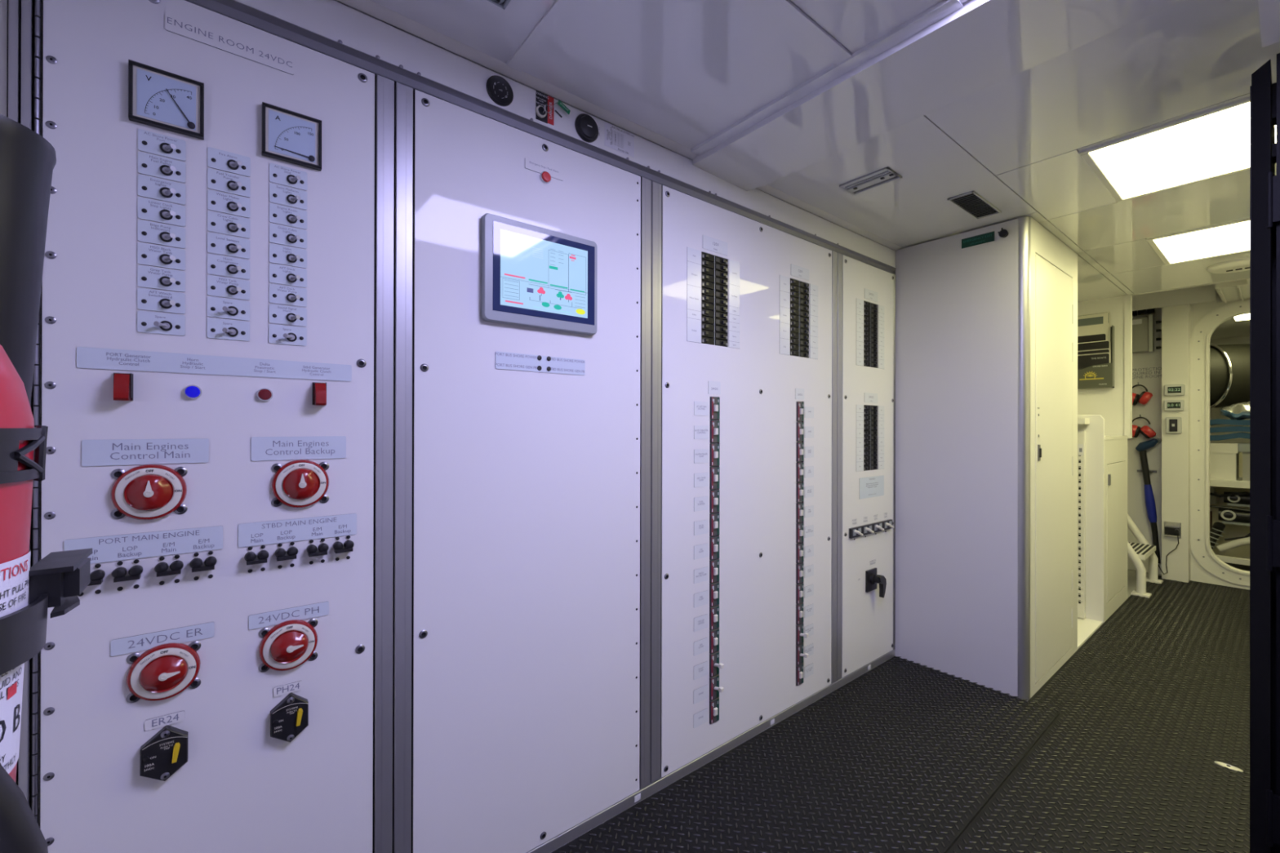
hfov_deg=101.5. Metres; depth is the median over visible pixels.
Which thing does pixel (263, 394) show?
lamp
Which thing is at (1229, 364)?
duct
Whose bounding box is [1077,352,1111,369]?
magazine
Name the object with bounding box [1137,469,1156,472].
clip
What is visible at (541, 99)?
sticker
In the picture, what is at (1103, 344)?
magazine
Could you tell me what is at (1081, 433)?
rack
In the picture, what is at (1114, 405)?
wall
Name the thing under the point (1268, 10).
recessed light
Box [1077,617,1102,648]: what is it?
sill
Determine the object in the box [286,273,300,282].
toggle switch
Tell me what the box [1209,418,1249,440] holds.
folded cloth
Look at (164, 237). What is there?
toggle switch
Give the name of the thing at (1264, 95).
equipment rack
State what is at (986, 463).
tall cabinet
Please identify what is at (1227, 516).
pump
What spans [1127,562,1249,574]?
mat
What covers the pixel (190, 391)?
lamp
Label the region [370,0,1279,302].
ceiling
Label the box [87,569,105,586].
switch
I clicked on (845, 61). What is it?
trim
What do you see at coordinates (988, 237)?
safety sign
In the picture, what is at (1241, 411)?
bag
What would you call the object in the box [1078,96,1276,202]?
recessed light
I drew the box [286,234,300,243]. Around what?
toggle switch
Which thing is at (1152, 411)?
wall
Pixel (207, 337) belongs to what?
panel
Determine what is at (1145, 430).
ear cup
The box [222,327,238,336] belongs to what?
toggle switch
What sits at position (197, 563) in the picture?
switch
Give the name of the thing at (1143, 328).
junction box
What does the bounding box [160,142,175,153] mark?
toggle switch
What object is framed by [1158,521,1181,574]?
power socket
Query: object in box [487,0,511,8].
ceiling vent
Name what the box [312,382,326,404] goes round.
switch
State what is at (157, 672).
switch
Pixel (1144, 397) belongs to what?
ear cup
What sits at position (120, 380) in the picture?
switch
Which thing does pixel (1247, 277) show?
beam
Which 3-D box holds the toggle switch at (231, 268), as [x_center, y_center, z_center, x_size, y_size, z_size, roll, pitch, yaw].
[-0.793,-0.309,1.022,0.023,0.018,0.021,0,0,-39]
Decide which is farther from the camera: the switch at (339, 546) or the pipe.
the pipe
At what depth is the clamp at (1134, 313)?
4.38 m
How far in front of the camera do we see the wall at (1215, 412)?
5.67 m
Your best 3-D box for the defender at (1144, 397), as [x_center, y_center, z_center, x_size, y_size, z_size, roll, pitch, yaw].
[4.165,-0.273,4.360,0.090,0.196,0.166,0,0,-39]
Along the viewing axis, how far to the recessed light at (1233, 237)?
2.63 m
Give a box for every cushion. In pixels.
[1133,394,1139,405]
[1133,426,1140,437]
[1136,391,1145,402]
[1138,428,1150,438]
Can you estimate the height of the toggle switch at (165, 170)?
0.018 m
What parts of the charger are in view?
plate, plate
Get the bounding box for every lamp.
[183,384,202,399]
[256,387,272,401]
[539,170,551,183]
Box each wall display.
[1164,383,1185,395]
[1164,400,1184,410]
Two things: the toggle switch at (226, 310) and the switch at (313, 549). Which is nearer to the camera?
the toggle switch at (226, 310)
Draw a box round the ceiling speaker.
[1207,257,1249,273]
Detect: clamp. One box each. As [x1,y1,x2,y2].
[1132,310,1137,315]
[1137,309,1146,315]
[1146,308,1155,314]
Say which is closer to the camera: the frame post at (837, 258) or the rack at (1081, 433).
the frame post at (837, 258)
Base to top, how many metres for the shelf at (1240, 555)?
1.070 m
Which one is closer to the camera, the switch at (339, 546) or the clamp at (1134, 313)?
the switch at (339, 546)
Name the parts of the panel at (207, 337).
label plate, label plate, label plate, label plate, label plate, label plate, label plate, label plate, label plate, label plate, label plate, label plate, label plate, reset lever, label plate, label plate, label plate, label plate, label plate, label plate, label plate, label plate, label plate, label plate, label plate, label plate, label plate, label plate, label plate, label plate, label plate, label plate, label plate, label plate, label plate, label plate, label plate, label plate, reset lever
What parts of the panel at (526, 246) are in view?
label plate, label plate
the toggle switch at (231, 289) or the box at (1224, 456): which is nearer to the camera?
the toggle switch at (231, 289)
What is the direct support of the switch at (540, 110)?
attached to the wall at (333, 20)
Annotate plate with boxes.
[1214,761,1243,772]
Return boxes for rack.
[1077,430,1085,618]
[1249,53,1279,852]
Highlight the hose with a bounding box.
[1209,522,1225,549]
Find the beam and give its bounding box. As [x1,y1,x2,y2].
[1131,277,1249,295]
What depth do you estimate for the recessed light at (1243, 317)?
4.61 m
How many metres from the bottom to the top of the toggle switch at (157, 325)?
0.018 m
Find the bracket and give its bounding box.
[0,425,92,675]
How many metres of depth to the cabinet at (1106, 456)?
3.28 m
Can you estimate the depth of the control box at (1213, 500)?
4.84 m
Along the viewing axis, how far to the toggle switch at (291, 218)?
1.09 m
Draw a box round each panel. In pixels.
[31,0,374,852]
[411,88,640,852]
[660,185,831,777]
[841,254,893,677]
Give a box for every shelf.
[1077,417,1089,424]
[1209,452,1249,565]
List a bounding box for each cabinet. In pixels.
[894,216,1077,700]
[1077,414,1128,622]
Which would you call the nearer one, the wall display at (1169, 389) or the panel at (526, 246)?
the panel at (526, 246)
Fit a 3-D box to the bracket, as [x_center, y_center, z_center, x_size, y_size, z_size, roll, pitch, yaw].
[-0.508,0.119,0.320,0.217,0.440,0.185,0,0,-39]
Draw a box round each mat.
[551,656,1059,852]
[946,575,1249,852]
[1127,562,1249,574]
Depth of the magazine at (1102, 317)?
3.82 m
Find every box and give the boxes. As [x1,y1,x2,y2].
[1132,314,1161,353]
[1209,442,1239,480]
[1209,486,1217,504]
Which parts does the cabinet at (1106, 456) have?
panel, panel, door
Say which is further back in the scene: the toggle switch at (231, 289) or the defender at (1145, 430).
the defender at (1145, 430)
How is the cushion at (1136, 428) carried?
on the defender at (1145, 430)
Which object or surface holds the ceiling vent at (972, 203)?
in the ceiling at (685, 72)
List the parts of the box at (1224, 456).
lid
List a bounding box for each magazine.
[1077,311,1110,326]
[1077,323,1110,340]
[1077,333,1107,342]
[1077,340,1111,351]
[1077,348,1111,355]
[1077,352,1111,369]
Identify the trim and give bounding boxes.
[337,0,901,250]
[506,0,963,155]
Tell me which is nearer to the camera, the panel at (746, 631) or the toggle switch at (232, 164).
the toggle switch at (232, 164)
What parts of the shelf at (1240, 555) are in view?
rail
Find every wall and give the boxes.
[0,0,895,826]
[1077,294,1132,438]
[1127,307,1161,574]
[1132,284,1247,582]
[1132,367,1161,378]
[1188,289,1249,590]
[1209,336,1249,442]
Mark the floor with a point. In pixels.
(1131, 575)
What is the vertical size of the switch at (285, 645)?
0.101 m
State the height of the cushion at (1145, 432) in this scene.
0.082 m
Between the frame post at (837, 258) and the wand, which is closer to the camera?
the frame post at (837, 258)
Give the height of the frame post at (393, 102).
1.964 m
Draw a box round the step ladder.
[1127,513,1163,598]
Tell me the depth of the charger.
3.75 m
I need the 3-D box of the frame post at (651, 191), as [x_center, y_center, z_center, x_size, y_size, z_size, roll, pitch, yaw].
[0.034,0.180,1.705,0.091,1.964,0.013,0,0,-39]
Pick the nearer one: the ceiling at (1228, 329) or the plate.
the plate
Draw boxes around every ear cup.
[1132,392,1136,404]
[1132,424,1137,437]
[1138,391,1152,404]
[1140,425,1155,437]
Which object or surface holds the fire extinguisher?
attached to the bracket
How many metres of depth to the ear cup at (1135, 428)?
4.35 m
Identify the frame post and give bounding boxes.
[6,0,34,808]
[373,74,413,852]
[639,177,662,789]
[831,250,842,683]
[893,274,895,649]
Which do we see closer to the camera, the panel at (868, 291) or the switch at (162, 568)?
the switch at (162, 568)
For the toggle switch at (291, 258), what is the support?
attached to the panel at (207, 337)
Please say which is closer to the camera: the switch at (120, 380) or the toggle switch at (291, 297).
the switch at (120, 380)
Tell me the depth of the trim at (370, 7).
1.44 m
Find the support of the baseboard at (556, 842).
attached to the wall at (333, 20)
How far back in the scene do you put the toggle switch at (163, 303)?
0.96 m
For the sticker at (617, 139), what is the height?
0.072 m
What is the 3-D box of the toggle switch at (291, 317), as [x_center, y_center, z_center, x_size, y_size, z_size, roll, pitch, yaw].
[-0.718,-0.227,1.082,0.023,0.018,0.021,0,0,-39]
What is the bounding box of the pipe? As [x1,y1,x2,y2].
[1216,537,1249,551]
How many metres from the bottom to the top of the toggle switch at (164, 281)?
0.018 m
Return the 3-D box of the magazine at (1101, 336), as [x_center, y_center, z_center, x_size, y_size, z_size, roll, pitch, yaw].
[3.273,-0.479,3.851,0.006,0.389,0.258,0,0,-39]
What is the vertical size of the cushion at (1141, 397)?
0.090 m
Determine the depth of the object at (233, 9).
1.37 m
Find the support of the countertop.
on the cabinet at (1106, 456)
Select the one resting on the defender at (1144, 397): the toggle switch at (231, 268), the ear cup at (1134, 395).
the ear cup at (1134, 395)
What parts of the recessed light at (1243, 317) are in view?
frame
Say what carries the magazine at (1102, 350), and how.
in the charger
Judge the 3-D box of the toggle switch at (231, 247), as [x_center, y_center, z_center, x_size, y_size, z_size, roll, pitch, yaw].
[-0.793,-0.350,1.022,0.023,0.018,0.021,0,0,-39]
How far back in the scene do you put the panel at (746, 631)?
1.97 m
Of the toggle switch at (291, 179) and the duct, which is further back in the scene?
the duct
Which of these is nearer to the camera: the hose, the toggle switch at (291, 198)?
the toggle switch at (291, 198)
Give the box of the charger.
[1077,325,1114,389]
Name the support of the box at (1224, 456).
on the shelf at (1240, 555)
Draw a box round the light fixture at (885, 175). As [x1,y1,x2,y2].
[839,166,902,195]
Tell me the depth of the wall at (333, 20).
1.33 m
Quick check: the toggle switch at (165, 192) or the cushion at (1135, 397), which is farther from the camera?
the cushion at (1135, 397)
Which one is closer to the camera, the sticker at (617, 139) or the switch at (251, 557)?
the switch at (251, 557)
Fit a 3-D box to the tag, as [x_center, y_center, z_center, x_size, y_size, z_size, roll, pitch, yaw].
[-0.228,-0.900,1.478,0.065,0.040,0.019,0,0,-44]
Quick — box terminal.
[1215,279,1249,302]
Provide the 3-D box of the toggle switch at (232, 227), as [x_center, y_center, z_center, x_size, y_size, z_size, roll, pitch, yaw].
[-0.793,-0.391,1.022,0.023,0.018,0.021,0,0,-39]
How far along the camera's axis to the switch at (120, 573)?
0.93 m
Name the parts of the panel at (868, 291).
lever, lever, label plate, label plate, label plate, rotary handle, lever, lever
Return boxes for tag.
[551,99,570,117]
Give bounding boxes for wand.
[1135,437,1161,563]
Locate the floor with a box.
[1026,569,1248,701]
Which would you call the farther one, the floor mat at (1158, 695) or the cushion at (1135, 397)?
the cushion at (1135, 397)
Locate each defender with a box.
[1132,382,1152,405]
[1132,414,1155,438]
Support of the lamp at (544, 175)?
attached to the panel at (526, 246)
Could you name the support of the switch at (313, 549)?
attached to the panel at (207, 337)
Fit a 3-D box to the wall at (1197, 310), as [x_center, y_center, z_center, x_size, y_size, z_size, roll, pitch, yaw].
[4.590,0.035,3.859,0.050,2.360,1.041,0,0,-39]
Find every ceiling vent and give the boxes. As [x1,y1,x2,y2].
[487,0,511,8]
[947,190,1001,219]
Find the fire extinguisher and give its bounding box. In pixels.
[0,114,56,852]
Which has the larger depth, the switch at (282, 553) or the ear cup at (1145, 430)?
the ear cup at (1145, 430)
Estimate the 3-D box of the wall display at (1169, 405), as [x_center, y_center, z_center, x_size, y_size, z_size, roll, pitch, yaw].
[4.195,-0.166,4.105,0.022,0.086,0.112,0,0,-39]
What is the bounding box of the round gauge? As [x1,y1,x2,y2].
[485,75,513,106]
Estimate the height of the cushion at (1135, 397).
0.097 m
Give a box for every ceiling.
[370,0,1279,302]
[1210,318,1249,339]
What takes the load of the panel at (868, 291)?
attached to the wall at (333, 20)
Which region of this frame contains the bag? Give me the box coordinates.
[1219,401,1249,419]
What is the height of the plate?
0.006 m
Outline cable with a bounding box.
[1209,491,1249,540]
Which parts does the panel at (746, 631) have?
label plate, label plate, label plate, label plate, label plate, label plate, label plate, label plate, label plate, label plate, label plate, label plate, label plate, label plate, lever, lever, lever, lever, label plate, label plate, lever, lever, lever, lever, lever, lever, lever, lever, lever, lever, lever, lever, lever, lever, lever, label plate, label plate, lever, lever, lever, lever, lever, lever, lever, lever, lever, lever, lever, lever, label plate, label plate, label plate, label plate, label plate, label plate, label plate, label plate, label plate, label plate, label plate, label plate, label plate, label plate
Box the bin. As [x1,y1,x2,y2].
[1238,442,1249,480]
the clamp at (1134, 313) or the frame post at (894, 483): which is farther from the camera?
the clamp at (1134, 313)
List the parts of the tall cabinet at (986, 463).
panel, hook knob, panel, door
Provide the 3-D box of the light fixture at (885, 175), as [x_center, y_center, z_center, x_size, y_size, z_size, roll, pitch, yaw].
[0.877,-0.930,1.991,0.117,0.010,0.187,0,0,-39]
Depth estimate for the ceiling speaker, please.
2.96 m
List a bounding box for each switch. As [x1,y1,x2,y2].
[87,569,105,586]
[110,464,187,519]
[111,564,142,582]
[113,373,133,400]
[125,640,200,703]
[153,320,172,330]
[154,560,183,577]
[159,208,175,220]
[159,231,175,242]
[159,253,175,264]
[159,275,175,286]
[159,298,175,308]
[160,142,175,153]
[160,164,175,175]
[160,186,175,197]
[189,555,217,572]
[222,306,238,315]
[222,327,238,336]
[226,159,241,169]
[226,180,241,191]
[226,201,241,211]
[226,222,241,232]
[226,243,241,253]
[226,264,241,274]
[226,284,241,294]
[244,550,269,564]
[258,618,317,672]
[271,459,328,507]
[275,546,297,561]
[283,333,297,342]
[286,174,300,184]
[286,194,300,204]
[286,213,300,223]
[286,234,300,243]
[286,253,300,262]
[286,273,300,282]
[286,293,300,302]
[286,312,300,322]
[306,542,328,556]
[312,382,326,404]
[333,540,354,553]
[535,104,551,118]
[1165,417,1182,433]
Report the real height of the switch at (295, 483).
0.101 m
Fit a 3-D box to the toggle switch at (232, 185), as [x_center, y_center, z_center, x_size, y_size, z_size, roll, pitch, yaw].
[-0.793,-0.474,1.022,0.023,0.018,0.021,0,0,-39]
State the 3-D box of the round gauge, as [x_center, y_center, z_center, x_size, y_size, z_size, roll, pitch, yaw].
[-0.367,-0.882,1.373,0.074,0.074,0.008,0,0,-39]
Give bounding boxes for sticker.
[534,90,554,124]
[598,121,634,157]
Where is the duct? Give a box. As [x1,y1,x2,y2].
[1209,343,1249,408]
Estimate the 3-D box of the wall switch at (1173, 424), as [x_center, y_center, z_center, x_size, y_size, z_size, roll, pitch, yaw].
[4.191,-0.010,4.104,0.028,0.130,0.087,0,0,-39]
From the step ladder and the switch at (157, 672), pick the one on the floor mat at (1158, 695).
the step ladder
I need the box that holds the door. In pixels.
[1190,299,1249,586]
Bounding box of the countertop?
[1104,435,1128,439]
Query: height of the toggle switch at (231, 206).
0.018 m
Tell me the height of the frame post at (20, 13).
2.130 m
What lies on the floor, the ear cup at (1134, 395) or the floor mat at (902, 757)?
the floor mat at (902, 757)
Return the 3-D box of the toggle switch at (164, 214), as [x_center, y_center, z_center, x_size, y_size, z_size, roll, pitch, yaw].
[-0.869,-0.392,0.961,0.023,0.018,0.021,0,0,-39]
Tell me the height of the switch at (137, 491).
0.101 m
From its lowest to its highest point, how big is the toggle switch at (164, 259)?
0.018 m
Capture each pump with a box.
[1217,508,1249,525]
[1223,491,1249,506]
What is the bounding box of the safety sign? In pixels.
[961,231,994,248]
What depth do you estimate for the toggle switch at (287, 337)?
1.08 m
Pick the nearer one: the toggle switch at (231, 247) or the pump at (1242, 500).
the toggle switch at (231, 247)
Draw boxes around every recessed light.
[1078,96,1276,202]
[1146,217,1249,265]
[1231,313,1249,321]
[1257,0,1279,47]
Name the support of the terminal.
attached to the ceiling
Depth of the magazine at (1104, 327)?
3.81 m

